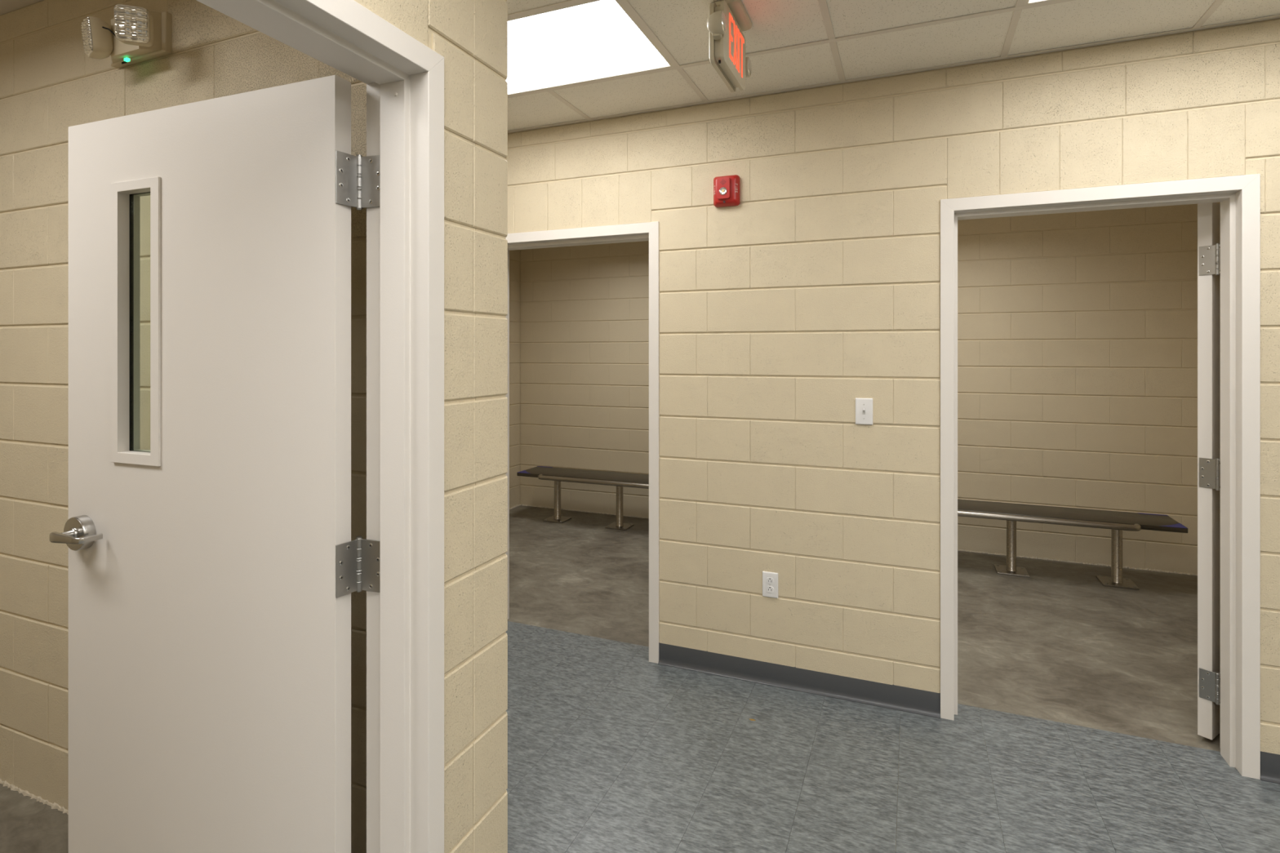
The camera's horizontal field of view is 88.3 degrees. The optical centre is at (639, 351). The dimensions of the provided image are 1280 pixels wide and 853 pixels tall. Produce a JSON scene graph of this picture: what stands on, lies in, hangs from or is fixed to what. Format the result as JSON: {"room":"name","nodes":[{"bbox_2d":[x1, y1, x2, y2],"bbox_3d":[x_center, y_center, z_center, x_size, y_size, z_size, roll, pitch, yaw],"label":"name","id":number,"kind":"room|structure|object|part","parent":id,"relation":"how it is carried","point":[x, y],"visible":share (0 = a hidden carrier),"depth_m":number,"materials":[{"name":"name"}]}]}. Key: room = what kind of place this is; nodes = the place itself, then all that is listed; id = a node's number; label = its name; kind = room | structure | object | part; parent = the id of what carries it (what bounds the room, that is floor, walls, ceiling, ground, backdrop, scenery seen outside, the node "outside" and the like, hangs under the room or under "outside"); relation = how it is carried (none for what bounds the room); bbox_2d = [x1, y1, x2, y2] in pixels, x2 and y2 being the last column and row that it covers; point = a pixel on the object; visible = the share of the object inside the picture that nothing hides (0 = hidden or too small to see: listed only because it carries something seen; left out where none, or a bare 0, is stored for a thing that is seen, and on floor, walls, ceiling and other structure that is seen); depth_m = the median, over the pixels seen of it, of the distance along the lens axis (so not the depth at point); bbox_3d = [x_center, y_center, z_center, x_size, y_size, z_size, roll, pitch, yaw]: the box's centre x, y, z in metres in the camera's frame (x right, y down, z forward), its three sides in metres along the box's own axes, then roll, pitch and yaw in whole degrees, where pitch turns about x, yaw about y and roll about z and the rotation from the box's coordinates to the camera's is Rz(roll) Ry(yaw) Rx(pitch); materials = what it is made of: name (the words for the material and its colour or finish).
{"room":"institutional corridor","nodes":[
{"label":"institutional corridor","id":0,"kind":"room"},
{"bbox_2d":[0,0,507,852],"bbox_3d":[-1.912,0.088,2.234,3.362,2.823,0.147,0,0,22],"label":"wall","id":1,"kind":"structure","parent":0,"point":[49,85],"depth_m":2.08,"materials":[{"name":"beige paint"}]},
{"bbox_2d":[80,4,172,68],"bbox_3d":[-1.486,-0.917,1.892,0.380,0.164,0.188,0,0,22],"label":"emergency light","id":2,"kind":"object","parent":1,"relation":"attached to","point":[136,34],"visible":1,"depth_m":1.89,"materials":[{"name":"beige plastic"}]},
{"bbox_3d":[-1.509,-0.940,1.989,0.263,0.118,0.025,0,0,22],"label":"plate","id":3,"kind":"part","parent":2,"relation":"part of","materials":[{"name":"beige plastic"}]},
{"bbox_2d":[354,0,475,852],"bbox_3d":[-2.104,0.088,-2.443,0.152,2.823,8.679,0,0,22],"label":"wall","id":4,"kind":"structure","parent":0,"point":[446,27],"depth_m":1.48,"materials":[{"name":"beige paint"}]},
{"bbox_2d":[49,75,379,852],"bbox_3d":[-1.019,0.452,1.556,0.973,2.070,0.183,0,0,21],"label":"door","id":5,"kind":"structure","parent":4,"relation":"in","point":[215,568],"depth_m":1.52,"materials":[{"name":"white metal"}]},
{"bbox_3d":[-1.398,0.459,1.634,0.109,0.025,0.059,0,0,21],"label":"lever","id":6,"kind":"part","parent":5,"relation":"part of","materials":[{"name":"silver metal"}]},
{"label":"vision frame","id":7,"kind":"part","parent":5,"relation":"part of","materials":[{"name":"white metal"}]},
{"bbox_3d":[-1.216,-0.072,1.649,0.175,0.693,0.015,0,0,21],"label":"vision frame","id":8,"kind":"part","parent":5,"relation":"part of","materials":[{"name":"clear glass"}]},
{"bbox_3d":[-0.626,0.463,1.410,0.003,0.111,0.052,0,0,30],"label":"plate","id":9,"kind":"part","parent":5,"relation":"part of","materials":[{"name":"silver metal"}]},
{"bbox_3d":[-0.626,-0.368,1.410,0.003,0.111,0.052,0,0,30],"label":"plate","id":10,"kind":"part","parent":5,"relation":"part of","materials":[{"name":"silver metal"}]},
{"bbox_3d":[-0.579,0.463,1.426,0.059,0.111,0.003,0,0,17],"label":"frame plate","id":11,"kind":"part","parent":5,"relation":"part of","materials":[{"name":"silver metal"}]},
{"bbox_3d":[-0.579,-0.368,1.426,0.059,0.111,0.003,0,0,17],"label":"frame plate","id":12,"kind":"part","parent":5,"relation":"part of","materials":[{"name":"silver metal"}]},
{"bbox_2d":[196,0,444,852],"bbox_3d":[-0.693,0.432,0.983,0.170,2.134,1.016,0,0,22],"label":"door frame","id":13,"kind":"structure","parent":4,"relation":"attached to","point":[403,77],"depth_m":1.39,"materials":[{"name":"white metal"}]},
{"bbox_2d":[509,249,520,509],"bbox_3d":[-1.705,0.088,5.409,0.222,2.823,2.426,0,0,22],"label":"wall","id":14,"kind":"structure","parent":0,"point":[514,255],"depth_m":6.36,"materials":[{"name":"beige paint"}]},
{"bbox_2d":[0,505,1279,852],"bbox_3d":[-0.211,1.559,-0.906,8.900,0.120,12.964,0,0,22],"label":"floor","id":15,"kind":"structure","parent":0,"point":[611,749],"depth_m":2.54,"materials":[{"name":"grey carpet"}]},
{"bbox_2d":[516,466,648,530],"bbox_3d":[-0.188,1.283,5.631,1.831,0.433,0.421,0,0,22],"label":"bench","id":16,"kind":"object","parent":15,"relation":"on","point":[558,475],"visible":0.59,"depth_m":5.67,"materials":[{"name":"grey"}]},
{"bbox_3d":[-0.736,1.295,5.891,0.068,0.392,0.068,0,0,22],"label":"post","id":17,"kind":"part","parent":16,"relation":"part of","materials":[{"name":"silver metal"}]},
{"bbox_3d":[-0.736,1.495,5.891,0.190,0.009,0.190,0,0,22],"label":"floor plate","id":18,"kind":"part","parent":16,"relation":"part of","materials":[{"name":"silver metal"}]},
{"bbox_3d":[-0.176,1.084,5.659,1.830,0.030,0.360,0,0,22],"label":"seat","id":19,"kind":"part","parent":16,"relation":"part of","materials":[{"name":"grey metal"}]},
{"bbox_3d":[-0.254,1.085,5.466,1.372,0.037,0.065,0,0,22],"label":"restraint rail","id":20,"kind":"part","parent":16,"relation":"part of","materials":[{"name":"silver metal"}]},
{"bbox_3d":[-0.175,1.295,5.659,0.068,0.392,0.068,0,0,22],"label":"post","id":21,"kind":"part","parent":16,"relation":"part of","materials":[{"name":"silver metal"}]},
{"bbox_3d":[-0.175,1.495,5.659,0.190,0.009,0.190,0,0,22],"label":"floor plate","id":22,"kind":"part","parent":16,"relation":"part of","materials":[{"name":"silver metal"}]},
{"bbox_2d":[957,498,1187,590],"bbox_3d":[2.528,1.283,4.476,1.831,0.433,0.416,0,0,22],"label":"bench","id":23,"kind":"object","parent":15,"relation":"on","point":[1117,522],"visible":0.64,"depth_m":4.31,"materials":[{"name":"grey"}]},
{"bbox_3d":[2.537,1.295,4.506,0.068,0.392,0.068,0,0,22],"label":"post","id":24,"kind":"part","parent":23,"relation":"part of","materials":[{"name":"silver metal"}]},
{"bbox_3d":[2.537,1.495,4.506,0.190,0.009,0.190,0,0,22],"label":"floor plate","id":25,"kind":"part","parent":23,"relation":"part of","materials":[{"name":"silver metal"}]},
{"bbox_3d":[2.458,1.085,4.315,1.360,0.037,0.065,0,0,22],"label":"restraint rail","id":26,"kind":"part","parent":23,"relation":"part of","materials":[{"name":"silver metal"}]},
{"bbox_3d":[2.539,1.084,4.505,1.830,0.030,0.355,0,0,22],"label":"seat","id":27,"kind":"part","parent":23,"relation":"part of","materials":[{"name":"grey metal"}]},
{"bbox_3d":[3.092,1.295,4.277,0.068,0.392,0.068,0,0,22],"label":"post","id":28,"kind":"part","parent":23,"relation":"part of","materials":[{"name":"silver metal"}]},
{"bbox_3d":[3.092,1.495,4.277,0.190,0.009,0.190,0,0,22],"label":"floor plate","id":29,"kind":"part","parent":23,"relation":"part of","materials":[{"name":"silver metal"}]},
{"bbox_2d":[0,0,1279,133],"bbox_3d":[-0.674,-1.262,-2.028,8.900,0.198,10.537,0,0,22],"label":"ceiling","id":30,"kind":"structure","parent":0,"point":[791,45],"depth_m":2.44,"materials":[{"name":"beige paint"}]},
{"bbox_2d":[506,0,674,95],"bbox_3d":[-0.524,-1.186,2.650,1.199,0.044,0.590,0,0,22],"label":"ceiling light","id":31,"kind":"object","parent":30,"relation":"attached to","point":[593,40],"visible":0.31,"depth_m":2.58,"materials":[{"name":"white plastic"}]},
{"bbox_2d":[706,0,751,92],"bbox_3d":[0.308,-1.047,2.250,0.100,0.231,0.419,0,0,22],"label":"exit sign","id":32,"kind":"object","parent":30,"relation":"hanging from","point":[726,20],"visible":1,"depth_m":2.18,"materials":[{"name":"beige plastic"}]},
{"bbox_2d":[1023,0,1054,5],"bbox_3d":[1.730,-1.186,1.720,1.199,0.044,0.590,0,0,22],"label":"ceiling light","id":33,"kind":"object","parent":30,"relation":"attached to","point":[1026,2],"visible":1,"depth_m":2.19,"materials":[{"name":"white plastic"}]},
{"bbox_2d":[520,202,1220,575],"bbox_3d":[2.277,0.088,5.127,8.900,2.823,0.212,0,0,22],"label":"wall","id":34,"kind":"structure","parent":0,"point":[1077,331],"depth_m":4.80,"materials":[{"name":"beige paint"}]},
{"bbox_2d":[506,17,1279,755],"bbox_3d":[1.303,0.088,2.767,8.900,2.823,0.164,0,0,22],"label":"wall","id":35,"kind":"structure","parent":0,"point":[818,292],"depth_m":2.86,"materials":[{"name":"beige brick"}]},
{"bbox_2d":[506,221,659,663],"bbox_3d":[-0.346,0.436,3.448,1.016,2.126,0.181,0,0,22],"label":"door frame","id":36,"kind":"structure","parent":35,"relation":"attached to","point":[647,231],"depth_m":3.19,"materials":[{"name":"white metal"}]},
{"bbox_2d":[713,174,740,207],"bbox_3d":[0.392,-0.741,3.023,0.121,0.139,0.062,0,0,22],"label":"fire alarm","id":37,"kind":"object","parent":35,"relation":"attached to","point":[726,188],"visible":1,"depth_m":3.00,"materials":[{"name":"red plastic"}]},
{"bbox_2d":[762,571,777,598],"bbox_3d":[0.586,1.050,2.970,0.071,0.113,0.010,0,0,22],"label":"wall outlet","id":38,"kind":"object","parent":35,"relation":"attached to","point":[770,580],"visible":1,"depth_m":2.97,"materials":[{"name":"white plastic"}]},
{"bbox_2d":[766,577,773,584],"bbox_3d":[0.585,1.030,2.967,0.034,0.028,0.002,0,0,22],"label":"receptacle","id":39,"kind":"object","parent":38,"relation":"attached to","point":[770,580],"depth_m":2.96,"materials":[{"name":"white plastic"}]},
{"bbox_2d":[766,586,773,592],"bbox_3d":[0.585,1.069,2.967,0.034,0.028,0.002,0,0,22],"label":"receptacle","id":40,"kind":"object","parent":38,"relation":"attached to","point":[769,588],"depth_m":2.96,"materials":[{"name":"white plastic"}]},
{"bbox_2d":[657,642,940,718],"bbox_3d":[0.660,1.450,2.938,1.234,0.098,0.017,0,0,22],"label":"baseboard","id":41,"kind":"structure","parent":35,"relation":"attached to","point":[912,700],"depth_m":2.91,"materials":[{"name":"grey rubber"}]},
{"bbox_2d":[855,398,872,425],"bbox_3d":[0.955,0.255,2.812,0.071,0.113,0.021,0,0,22],"label":"light switch","id":42,"kind":"object","parent":35,"relation":"attached to","point":[864,406],"visible":1,"depth_m":2.81,"materials":[{"name":"white plastic"}]},
{"bbox_2d":[940,173,1260,779],"bbox_3d":[1.736,0.437,2.589,1.021,2.124,0.181,0,0,22],"label":"door frame","id":43,"kind":"structure","parent":35,"relation":"attached to","point":[1238,197],"depth_m":2.40,"materials":[{"name":"white metal"}]},
{"bbox_2d":[1197,202,1220,740],"bbox_3d":[2.545,0.453,2.756,0.934,2.056,0.087,0,0,-34],"label":"door","id":44,"kind":"structure","parent":35,"relation":"in","point":[1208,214],"depth_m":2.53,"materials":[{"name":"white metal"}]},
{"bbox_3d":[2.172,1.276,2.524,0.003,0.113,0.052,0,0,-33],"label":"plate","id":45,"kind":"part","parent":44,"relation":"part of","materials":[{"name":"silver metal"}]},
{"bbox_3d":[2.172,0.465,2.524,0.003,0.113,0.052,0,0,-33],"label":"plate","id":46,"kind":"part","parent":44,"relation":"part of","materials":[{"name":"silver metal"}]},
{"bbox_3d":[2.172,-0.350,2.524,0.003,0.111,0.052,0,0,-33],"label":"plate","id":47,"kind":"part","parent":44,"relation":"part of","materials":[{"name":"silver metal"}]},
{"bbox_3d":[2.184,1.276,2.479,0.003,0.113,0.033,0,0,14],"label":"frame plate","id":48,"kind":"part","parent":44,"relation":"part of","materials":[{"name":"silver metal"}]},
{"bbox_3d":[2.184,0.465,2.479,0.003,0.113,0.033,0,0,14],"label":"frame plate","id":49,"kind":"part","parent":44,"relation":"part of","materials":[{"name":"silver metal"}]},
{"bbox_3d":[2.184,-0.350,2.479,0.003,0.111,0.033,0,0,14],"label":"frame plate","id":50,"kind":"part","parent":44,"relation":"part of","materials":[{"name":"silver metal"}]},
{"bbox_2d":[1260,751,1279,784],"bbox_3d":[3.775,1.450,1.653,3.462,0.098,0.017,0,0,22],"label":"baseboard","id":51,"kind":"structure","parent":35,"relation":"attached to","point":[1269,762],"depth_m":2.31,"materials":[{"name":"grey rubber"}]}
]}

